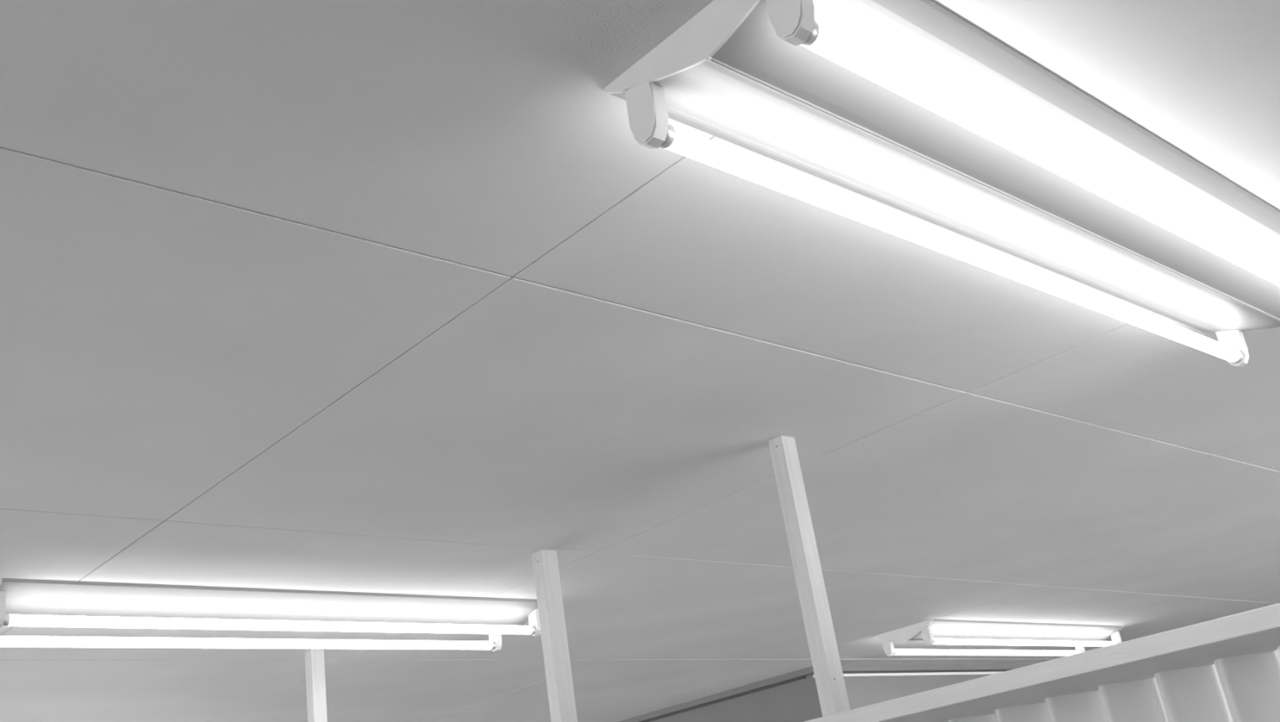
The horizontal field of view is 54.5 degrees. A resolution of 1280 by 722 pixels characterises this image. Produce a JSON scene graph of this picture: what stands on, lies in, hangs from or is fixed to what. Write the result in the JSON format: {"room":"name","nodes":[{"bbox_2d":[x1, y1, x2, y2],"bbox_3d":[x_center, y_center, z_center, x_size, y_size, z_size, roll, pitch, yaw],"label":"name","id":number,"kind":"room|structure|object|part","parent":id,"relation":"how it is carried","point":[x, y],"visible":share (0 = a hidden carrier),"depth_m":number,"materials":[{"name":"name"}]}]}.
{"room":"office","nodes":[
{"label":"office","id":0,"kind":"room"},
{"bbox_2d":[0,0,1279,721],"bbox_3d":[-0.004,1.238,5.152,17.197,0.013,12.797,12,-30,-41],"label":"ceiling","id":1,"kind":"structure","parent":0,"point":[382,296],"depth_m":2.16,"materials":[{"name":"white paint"}]},
{"bbox_2d":[0,577,541,651],"bbox_3d":[-0.954,0.712,3.374,1.558,0.100,0.307,12,-30,-41],"label":"ceiling light","id":2,"kind":"object","parent":1,"relation":"attached to","point":[23,602],"visible":0.98,"depth_m":3.23,"materials":[{"name":"white plastic"}]},
{"bbox_2d":[737,658,1053,660],"bbox_3d":[1.765,1.612,6.709,3.608,0.002,0.018,12,-30,-41],"label":"trim","id":3,"kind":"structure","parent":1,"relation":"attached to","point":[740,659],"depth_m":6.22,"materials":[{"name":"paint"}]},
{"bbox_2d":[604,0,1279,367],"bbox_3d":[0.639,-0.196,1.799,1.558,0.100,0.307,12,-30,-41],"label":"ceiling light","id":4,"kind":"object","parent":1,"relation":"attached to","point":[911,107],"visible":1,"depth_m":1.55,"materials":[{"name":"white plastic"}]},
{"bbox_3d":[0.067,-0.338,1.293,0.004,0.060,0.307,12,-30,-41],"label":"plate","id":5,"kind":"part","parent":4,"relation":"part of","materials":[{"name":"white plastic"}]},
{"bbox_3d":[1.206,-0.092,2.321,0.004,0.060,0.307,12,-30,-41],"label":"plate","id":6,"kind":"part","parent":4,"relation":"part of","materials":[{"name":"white plastic"}]},
{"bbox_2d":[875,618,1123,656],"bbox_3d":[1.765,1.331,5.903,1.698,0.100,0.307,12,-30,-41],"label":"ceiling light","id":7,"kind":"object","parent":1,"relation":"attached to","point":[933,631],"visible":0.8,"depth_m":5.74,"materials":[{"name":"white plastic"}]},
{"bbox_3d":[1.141,1.178,5.350,0.004,0.060,0.307,12,-30,-41],"label":"plate","id":8,"kind":"part","parent":7,"relation":"part of","materials":[{"name":"white plastic"}]},
{"bbox_2d":[650,673,987,721],"bbox_3d":[1.628,4.346,10.079,7.307,2.399,6.267,12,-30,-41],"label":"wall","id":9,"kind":"structure","parent":0,"point":[797,700],"depth_m":6.33,"materials":[{"name":"paint"}]},
{"bbox_2d":[618,663,1033,721],"bbox_3d":[1.455,3.256,10.509,7.337,0.030,6.297,12,-30,-41],"label":"trim","id":10,"kind":"structure","parent":9,"relation":"attached to","point":[846,668],"depth_m":6.55,"materials":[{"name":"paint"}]},
{"bbox_2d":[813,671,1004,677],"bbox_3d":[3.542,2.113,8.470,7.335,0.014,0.030,12,-30,-41],"label":"trim","id":11,"kind":"structure","parent":9,"relation":"attached to","point":[938,673],"depth_m":6.58,"materials":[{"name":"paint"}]},
{"bbox_3d":[0.353,3.482,4.220,17.200,0.100,12.800,12,-30,-41],"label":"floor","id":12,"kind":"structure","parent":0,"visible":0},
{"bbox_2d":[947,645,1279,721],"bbox_3d":[0.399,1.787,2.639,0.090,1.783,3.731,12,-30,-41],"label":"sheet","id":13,"kind":"object","parent":12,"relation":"on","point":[1242,687],"visible":1,"depth_m":2.25,"materials":[{"name":"white metal"}]},
{"bbox_2d":[804,602,1279,721],"bbox_3d":[0.206,0.944,2.929,0.479,0.034,3.813,12,-30,-41],"label":"beam","id":14,"kind":"structure","parent":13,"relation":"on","point":[1257,630],"depth_m":2.14,"materials":[{"name":"white wood"}]},
{"bbox_2d":[304,648,327,721],"bbox_3d":[-1.005,1.196,3.884,0.046,0.582,0.041,12,-30,-41],"label":"timber post","id":15,"kind":"object","parent":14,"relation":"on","point":[314,658],"visible":1,"depth_m":3.94,"materials":[{"name":"white wood"}]},
{"bbox_2d":[531,549,577,721],"bbox_3d":[-0.210,0.769,3.160,0.053,0.582,0.041,12,-30,-41],"label":"timber post","id":16,"kind":"object","parent":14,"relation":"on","point":[558,674],"visible":1,"depth_m":3.17,"materials":[{"name":"wood"}]},
{"bbox_2d":[768,435,850,716],"bbox_3d":[0.348,0.435,2.570,0.046,0.582,0.038,12,-30,-41],"label":"timber post","id":17,"kind":"object","parent":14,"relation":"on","point":[821,638],"visible":0.86,"depth_m":2.55,"materials":[{"name":"wood"}]}
]}

